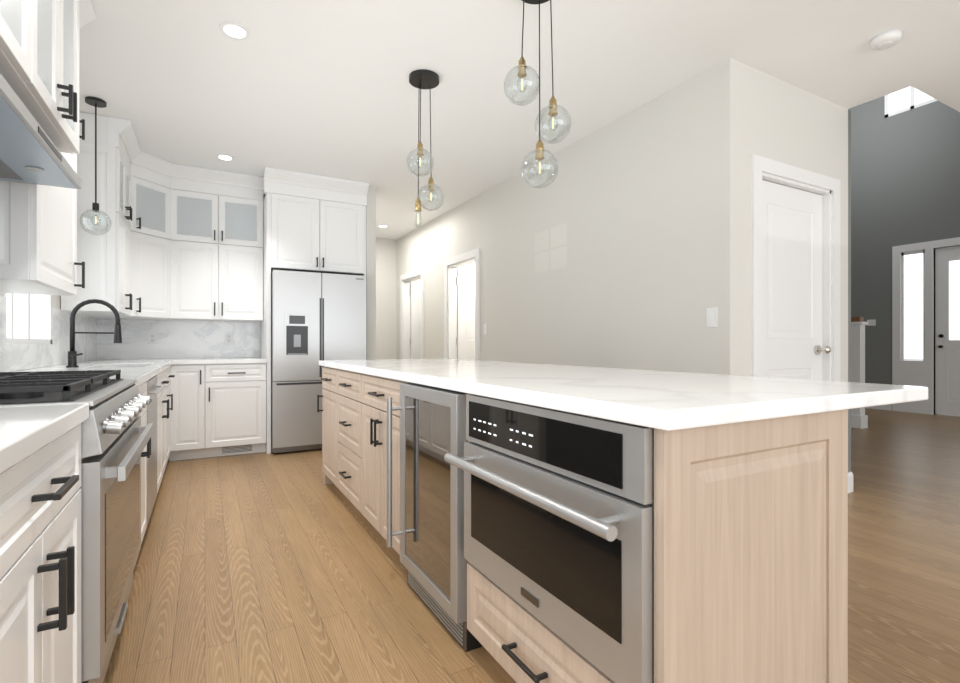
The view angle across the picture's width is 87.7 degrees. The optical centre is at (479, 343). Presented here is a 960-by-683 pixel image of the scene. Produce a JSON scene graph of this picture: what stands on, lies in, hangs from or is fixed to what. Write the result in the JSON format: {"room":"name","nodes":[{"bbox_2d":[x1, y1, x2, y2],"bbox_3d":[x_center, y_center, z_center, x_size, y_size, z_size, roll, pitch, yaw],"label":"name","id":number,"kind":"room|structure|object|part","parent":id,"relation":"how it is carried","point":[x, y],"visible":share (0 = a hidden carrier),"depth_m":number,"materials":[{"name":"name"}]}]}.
{"room":"kitchen","nodes":[
{"label":"kitchen","id":0,"kind":"room"},
{"bbox_2d":[0,293,60,371],"bbox_3d":[-2.133,-0.310,1.886,0.120,2.740,6.600,0,0,-29],"label":"wall","id":1,"kind":"structure","parent":0,"point":[56,299],"depth_m":3.46,"materials":[{"name":"white paint"}]},
{"bbox_2d":[0,0,39,91],"bbox_3d":[-1.402,-1.208,1.173,0.466,0.935,0.306,0,0,-29],"label":"upper cabinet","id":2,"kind":"object","parent":1,"relation":"attached to","point":[19,19],"depth_m":1.37,"materials":[{"name":"white wood"}]},
{"bbox_2d":[3,293,51,343],"bbox_3d":[-2.690,-0.495,2.914,0.114,0.990,0.900,0,0,-29],"label":"window","id":3,"kind":"structure","parent":1,"relation":"attached to","point":[28,318],"depth_m":3.03,"materials":[{"name":"white glass"}]},
{"bbox_2d":[0,156,79,299],"bbox_3d":[-1.996,-0.958,2.118,0.336,1.435,0.685,0,0,-29],"label":"upper cabinet","id":4,"kind":"object","parent":1,"relation":"attached to","point":[40,224],"depth_m":2.00,"materials":[{"name":"white wood"}]},
{"bbox_2d":[12,0,83,159],"bbox_3d":[-1.624,-1.208,1.576,0.466,0.935,0.614,0,0,-29],"label":"upper cabinet","id":5,"kind":"object","parent":1,"relation":"attached to","point":[55,108],"depth_m":1.70,"materials":[{"name":"white wood"}]},
{"bbox_2d":[0,73,81,189],"bbox_3d":[-1.540,-0.664,1.438,0.478,0.141,0.896,0,0,-29],"label":"range hood","id":6,"kind":"object","parent":5,"relation":"attached to","point":[30,153],"visible":1,"depth_m":1.56,"materials":[{"name":"silver metal"}]},
{"bbox_2d":[0,296,99,371],"bbox_3d":[-2.062,-0.288,1.895,0.012,0.864,6.409,0,0,-29],"label":"backsplash","id":7,"kind":"structure","parent":1,"relation":"attached to","point":[13,357],"depth_m":3.39,"materials":[{"name":"stone"}]},
{"bbox_2d":[61,113,131,318],"bbox_3d":[-2.996,-0.958,3.936,0.336,1.435,0.715,0,0,-29],"label":"upper cabinet","id":8,"kind":"object","parent":1,"relation":"attached to","point":[105,259],"depth_m":3.67,"materials":[{"name":"white wood"}]},
{"bbox_2d":[89,148,171,318],"bbox_3d":[-3.196,-0.958,4.580,0.606,1.435,0.606,0,0,-29],"label":"upper cabinet","id":9,"kind":"object","parent":1,"relation":"attached to","point":[137,154],"depth_m":4.42,"materials":[{"name":"white wood"}]},
{"bbox_2d":[132,228,171,319],"bbox_3d":[-2.971,-0.609,4.515,0.299,0.735,0.299,0,0,-29],"label":"upper cabinet","id":10,"kind":"object","parent":1,"relation":"attached to","point":[151,251],"depth_m":4.52,"materials":[{"name":"white wood"}]},
{"bbox_2d":[132,160,171,231],"bbox_3d":[-2.971,-1.275,4.515,0.299,0.586,0.299,0,0,-29],"label":"upper cabinet","id":11,"kind":"object","parent":1,"relation":"attached to","point":[151,183],"depth_m":4.52,"materials":[{"name":"white wood"}]},
{"bbox_2d":[100,319,259,358],"bbox_3d":[-2.974,-0.048,5.044,1.390,0.384,0.013,0,0,-29],"label":"backsplash","id":12,"kind":"structure","parent":1,"relation":"attached to","point":[189,339],"depth_m":5.02,"materials":[{"name":"stone"}]},
{"bbox_2d":[148,332,156,343],"bbox_3d":[-3.210,-0.059,4.903,0.072,0.118,0.008,0,0,-29],"label":"electrical outlet plate","id":13,"kind":"object","parent":12,"relation":"attached to","point":[152,337],"depth_m":4.90,"materials":[{"name":"white plastic"}]},
{"bbox_2d":[225,333,232,343],"bbox_3d":[-2.623,-0.059,5.226,0.072,0.118,0.008,0,0,-29],"label":"electrical outlet plate","id":14,"kind":"object","parent":12,"relation":"attached to","point":[228,336],"depth_m":5.22,"materials":[{"name":"white plastic"}]},
{"bbox_2d":[172,164,263,321],"bbox_3d":[-2.641,-0.958,5.039,0.810,1.435,0.336,0,0,-29],"label":"upper cabinet","id":15,"kind":"object","parent":1,"relation":"attached to","point":[179,242],"depth_m":4.88,"materials":[{"name":"white wood"}]},
{"bbox_2d":[366,186,379,359],"bbox_3d":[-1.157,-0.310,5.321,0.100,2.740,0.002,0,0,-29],"label":"wall","id":16,"kind":"structure","parent":0,"point":[372,243],"depth_m":5.33,"materials":[{"name":"white paint"}]},
{"bbox_2d":[380,238,395,358],"bbox_3d":[-1.847,-0.310,7.840,1.080,2.740,0.120,0,0,-29],"label":"wall","id":17,"kind":"structure","parent":0,"point":[387,246],"depth_m":7.98,"materials":[{"name":"white paint"}]},
{"bbox_2d":[79,0,959,239],"bbox_3d":[2.906,-3.370,5.091,16.000,3.380,14.120,0,0,-29],"label":"ceiling","id":18,"kind":"structure","parent":0,"point":[322,88],"depth_m":3.06,"materials":[{"name":"white paint"}]},
{"bbox_2d":[80,96,111,234],"bbox_3d":[-2.651,-1.216,3.450,0.176,0.927,0.176,0,0,-29],"label":"light","id":19,"kind":"object","parent":18,"relation":"hanging from","point":[95,102],"visible":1,"depth_m":3.44,"materials":[{"name":"black metal"}]},
{"bbox_2d":[216,154,234,160],"bbox_3d":[-2.289,-1.676,4.493,0.149,0.007,0.149,0,0,-38],"label":"recessed light","id":20,"kind":"object","parent":18,"relation":"in","point":[220,156],"depth_m":4.48,"materials":[{"name":"white plastic"}]},
{"bbox_2d":[219,21,249,39],"bbox_3d":[-1.313,-1.676,2.679,0.149,0.007,0.149,0,0,-35],"label":"recessed light","id":21,"kind":"object","parent":18,"relation":"in","point":[234,30],"depth_m":2.67,"materials":[{"name":"white plastic"}]},
{"bbox_2d":[406,69,443,227],"bbox_3d":[-0.343,-1.210,3.161,0.265,0.937,0.220,0,0,-29],"label":"cluster","id":22,"kind":"object","parent":18,"relation":"hanging from","point":[419,79],"visible":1,"depth_m":3.16,"materials":[{"name":"clear glass"}]},
{"bbox_2d":[504,0,570,187],"bbox_3d":[0.274,-1.197,2.325,0.310,0.964,0.240,0,0,-29],"label":"cluster","id":23,"kind":"object","parent":18,"relation":"hanging from","point":[552,106],"visible":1,"depth_m":2.31,"materials":[{"name":"clear glass"}]},
{"bbox_2d":[870,30,901,49],"bbox_3d":[2.224,-1.657,2.741,0.140,0.045,0.140,0,0,-29],"label":"smoke detector","id":24,"kind":"object","parent":18,"relation":"attached to","point":[886,40],"visible":1,"depth_m":2.71,"materials":[{"name":"white plastic"}]},
{"bbox_2d":[103,408,959,682],"bbox_3d":[2.935,1.090,5.038,16.000,0.060,14.000,0,0,-29],"label":"floor","id":25,"kind":"structure","parent":0,"point":[280,567],"depth_m":2.23,"materials":[{"name":"brown wood"}]},
{"bbox_2d":[0,423,80,682],"bbox_3d":[-1.086,0.623,0.782,0.620,0.876,0.677,0,0,-29],"label":"base cabinet","id":26,"kind":"object","parent":25,"relation":"on","point":[40,495],"depth_m":0.92,"materials":[{"name":"white wood"}]},
{"bbox_2d":[0,403,88,473],"bbox_3d":[-0.743,0.165,0.161,0.646,0.039,2.097,0,0,-29],"label":"countertop","id":27,"kind":"structure","parent":26,"relation":"on","point":[26,431],"depth_m":0.92,"materials":[{"name":"stone"}]},
{"bbox_2d":[0,370,153,682],"bbox_3d":[-1.432,0.580,1.506,0.692,0.961,0.920,0,0,-29],"label":"range","id":28,"kind":"object","parent":25,"relation":"on","point":[115,436],"visible":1,"depth_m":1.35,"materials":[{"name":"silver metal"}]},
{"bbox_2d":[138,381,151,543],"bbox_3d":[-1.852,0.623,2.173,0.620,0.876,0.647,0,0,-29],"label":"base cabinet","id":29,"kind":"object","parent":25,"relation":"on","point":[142,389],"depth_m":2.47,"materials":[{"name":"white wood"}]},
{"bbox_2d":[146,375,165,525],"bbox_3d":[-2.124,0.624,2.744,0.653,0.873,0.609,0,0,-29],"label":"dishwasher","id":30,"kind":"object","parent":25,"relation":"on","point":[153,392],"visible":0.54,"depth_m":2.86,"materials":[{"name":"silver metal"}]},
{"bbox_2d":[157,399,167,493],"bbox_3d":[-2.517,0.751,3.383,0.620,0.620,0.885,0,0,-29],"label":"base cabinet","id":31,"kind":"object","parent":25,"relation":"on","point":[162,404],"depth_m":3.48,"materials":[{"name":"white wood"}]},
{"bbox_2d":[157,365,171,460],"bbox_3d":[-2.880,0.623,4.043,0.620,0.876,0.620,0,0,-29],"label":"base cabinet","id":32,"kind":"object","parent":25,"relation":"on","point":[164,377],"depth_m":4.14,"materials":[{"name":"white wood"}]},
{"bbox_2d":[172,364,207,460],"bbox_3d":[-2.789,0.623,4.777,0.283,0.876,0.620,0,0,-29],"label":"base cabinet","id":33,"kind":"object","parent":25,"relation":"on","point":[189,381],"depth_m":4.52,"materials":[{"name":"white wood"}]},
{"bbox_2d":[12,358,175,385],"bbox_3d":[-2.503,0.165,3.376,0.660,0.039,3.383,0,0,-29],"label":"countertop","id":34,"kind":"structure","parent":33,"relation":"on","point":[142,370],"depth_m":3.14,"materials":[{"name":"stone"}]},
{"bbox_2d":[66,299,121,367],"bbox_3d":[-2.418,-0.069,3.135,0.282,0.428,0.096,0,0,-29],"label":"faucet","id":35,"kind":"object","parent":34,"relation":"on","point":[73,355],"visible":1,"depth_m":3.11,"materials":[{"name":"black metal"}]},
{"bbox_2d":[208,363,265,456],"bbox_3d":[-2.437,0.623,4.971,0.520,0.876,0.620,0,0,-29],"label":"base cabinet","id":36,"kind":"object","parent":25,"relation":"on","point":[209,410],"depth_m":4.71,"materials":[{"name":"white wood"}]},
{"bbox_2d":[176,357,266,364],"bbox_3d":[-2.540,0.165,4.912,0.756,0.039,0.655,0,0,-29],"label":"countertop","id":37,"kind":"structure","parent":36,"relation":"on","point":[179,361],"depth_m":4.68,"materials":[{"name":"stone"}]},
{"bbox_2d":[260,167,368,453],"bbox_3d":[-1.771,-0.309,5.292,1.000,2.738,0.731,0,0,-29],"label":"surround","id":38,"kind":"object","parent":25,"relation":"on","point":[314,223],"visible":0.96,"depth_m":5.00,"materials":[{"name":"white wood"}]},
{"bbox_2d":[271,270,365,452],"bbox_3d":[-1.745,0.177,5.279,0.900,1.765,0.766,0,0,-29],"label":"fridge","id":39,"kind":"object","parent":25,"relation":"on","point":[316,317],"visible":0.73,"depth_m":4.89,"materials":[{"name":"silver metal"}]},
{"bbox_2d":[387,382,482,651],"bbox_3d":[0.032,0.614,2.087,0.702,0.892,0.568,0,0,-29],"label":"wine fridge","id":40,"kind":"object","parent":25,"relation":"on","point":[433,561],"visible":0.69,"depth_m":1.89,"materials":[{"name":"silver metal"}]},
{"bbox_2d":[317,366,847,682],"bbox_3d":[-0.151,0.613,2.534,0.818,0.895,3.215,0,0,-29],"label":"kitchen island","id":41,"kind":"object","parent":25,"relation":"on","point":[750,551],"depth_m":1.18,"materials":[{"name":"brown wood"}]},
{"bbox_3d":[0.366,0.445,1.462,0.690,0.551,0.779,0,0,-29],"label":"oven drawer","id":42,"kind":"part","parent":41,"relation":"part of","materials":[{"name":"silver metal"}]},
{"bbox_2d":[319,358,927,430],"bbox_3d":[0.043,0.144,2.640,1.100,0.039,3.285,0,0,-29],"label":"island countertop","id":43,"kind":"structure","parent":41,"relation":"on","point":[666,400],"depth_m":1.41,"materials":[{"name":"stone"}]},
{"bbox_2d":[851,317,867,428],"bbox_3d":[4.786,0.360,6.342,0.170,1.400,0.170,0,0,-29],"label":"newel post","id":44,"kind":"object","parent":25,"relation":"on","point":[859,418],"visible":0.73,"depth_m":6.30,"materials":[{"name":"white wood"}]},
{"bbox_2d":[396,58,747,375],"bbox_3d":[0.113,-0.310,5.520,0.121,2.740,5.835,0,0,-29],"label":"wall","id":45,"kind":"structure","parent":0,"point":[622,242],"depth_m":3.68,"materials":[{"name":"white paint"}]},
{"bbox_2d":[400,267,423,358],"bbox_3d":[-0.968,-0.007,7.468,0.138,2.135,0.950,0,0,-29],"label":"door frame","id":46,"kind":"structure","parent":45,"relation":"attached to","point":[406,279],"depth_m":7.78,"materials":[{"name":"white wood"}]},
{"bbox_2d":[410,282,420,358],"bbox_3d":[-0.761,0.040,8.010,0.764,2.016,0.039,0,0,-29],"label":"door","id":47,"kind":"structure","parent":45,"relation":"in","point":[415,339],"depth_m":7.85,"materials":[{"name":"white wood"}]},
{"bbox_2d":[444,248,479,359],"bbox_3d":[-0.177,-0.007,6.031,0.138,2.135,0.930,0,0,-29],"label":"door frame","id":48,"kind":"structure","parent":45,"relation":"attached to","point":[451,264],"depth_m":6.33,"materials":[{"name":"white wood"}]},
{"bbox_2d":[457,268,474,359],"bbox_3d":[0.025,0.040,6.559,0.744,2.016,0.039,0,0,-29],"label":"door","id":49,"kind":"structure","parent":45,"relation":"in","point":[465,313],"depth_m":6.43,"materials":[{"name":"white wood"}]},
{"bbox_2d":[484,324,486,334],"bbox_3d":[0.058,-0.160,5.487,0.009,0.120,0.075,0,0,-29],"label":"switch plate","id":50,"kind":"object","parent":45,"relation":"attached to","point":[485,325],"depth_m":5.48,"materials":[{"name":"white plastic"}]},
{"bbox_2d":[706,307,717,327],"bbox_3d":[1.407,-0.160,3.034,0.009,0.120,0.075,0,0,-29],"label":"switch plate","id":51,"kind":"object","parent":45,"relation":"attached to","point":[711,317],"depth_m":3.03,"materials":[{"name":"white plastic"}]},
{"bbox_2d":[748,66,839,375],"bbox_3d":[2.030,-0.310,3.313,1.050,2.740,0.120,0,0,-29],"label":"wall","id":52,"kind":"structure","parent":0,"point":[789,124],"depth_m":3.22,"materials":[{"name":"white paint"}]},
{"bbox_2d":[751,154,839,380],"bbox_3d":[2.051,-0.043,3.315,0.990,2.205,0.138,0,0,-29],"label":"door frame","id":53,"kind":"structure","parent":52,"relation":"attached to","point":[762,168],"depth_m":3.35,"materials":[{"name":"white wood"}]},
{"bbox_2d":[762,180,830,379],"bbox_3d":[2.061,0.005,3.285,0.792,2.086,0.120,0,0,-29],"label":"pantry door","id":54,"kind":"structure","parent":52,"relation":"in","point":[792,284],"depth_m":3.32,"materials":[{"name":"white wood"}]},
{"bbox_2d":[840,96,915,471],"bbox_3d":[1.232,-1.940,6.008,0.150,6.000,6.300,0,0,-29],"label":"wall","id":55,"kind":"structure","parent":0,"point":[878,152],"depth_m":8.06,"materials":[{"name":"grey paint"}]},
{"bbox_2d":[848,472,852,492],"bbox_3d":[1.271,0.990,6.151,0.035,0.140,5.846,0,0,-29],"label":"baseboard","id":56,"kind":"structure","parent":55,"relation":"attached to","point":[850,474],"depth_m":3.57,"materials":[{"name":"white wood"}]},
{"bbox_2d":[867,320,875,325],"bbox_3d":[6.433,-0.350,8.217,0.007,0.100,0.120,0,0,-29],"label":"switch plate","id":57,"kind":"object","parent":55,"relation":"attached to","point":[870,322],"depth_m":8.21,"materials":[{"name":"white plastic"}]},
{"bbox_2d":[865,404,891,410],"bbox_3d":[5.075,0.990,10.677,0.015,0.140,6.180,0,0,-29],"label":"baseboard","id":58,"kind":"structure","parent":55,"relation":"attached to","point":[883,407],"depth_m":8.06,"materials":[{"name":"white wood"}]},
{"bbox_2d":[916,101,959,413],"bbox_3d":[7.019,-1.940,7.284,0.120,6.000,14.000,0,0,-29],"label":"wall","id":59,"kind":"structure","parent":0,"point":[937,123],"depth_m":7.48,"materials":[{"name":"grey paint"}]},
{"bbox_2d":[885,86,937,117],"bbox_3d":[6.727,-4.165,7.763,0.070,1.050,0.720,0,0,-29],"label":"window","id":60,"kind":"structure","parent":59,"relation":"in","point":[904,100],"depth_m":7.86,"materials":[{"name":"white glass"}]},
{"bbox_2d":[902,250,924,360],"bbox_3d":[6.721,-0.590,7.748,0.025,1.700,0.300,0,0,-29],"label":"sidelight","id":61,"kind":"object","parent":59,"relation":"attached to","point":[913,304],"visible":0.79,"depth_m":7.75,"materials":[{"name":"white glass"}]},
{"bbox_2d":[892,237,959,414],"bbox_3d":[6.952,-0.245,7.305,0.060,2.610,1.520,0,0,-29],"label":"door frame","id":62,"kind":"structure","parent":59,"relation":"attached to","point":[909,373],"depth_m":7.66,"materials":[{"name":"white wood"}]},
{"bbox_2d":[935,246,959,415],"bbox_3d":[7.062,-0.190,7.137,0.095,2.480,0.880,0,0,-29],"label":"front door","id":63,"kind":"structure","parent":59,"relation":"in","point":[947,330],"depth_m":7.40,"materials":[{"name":"white wood"}]}
]}

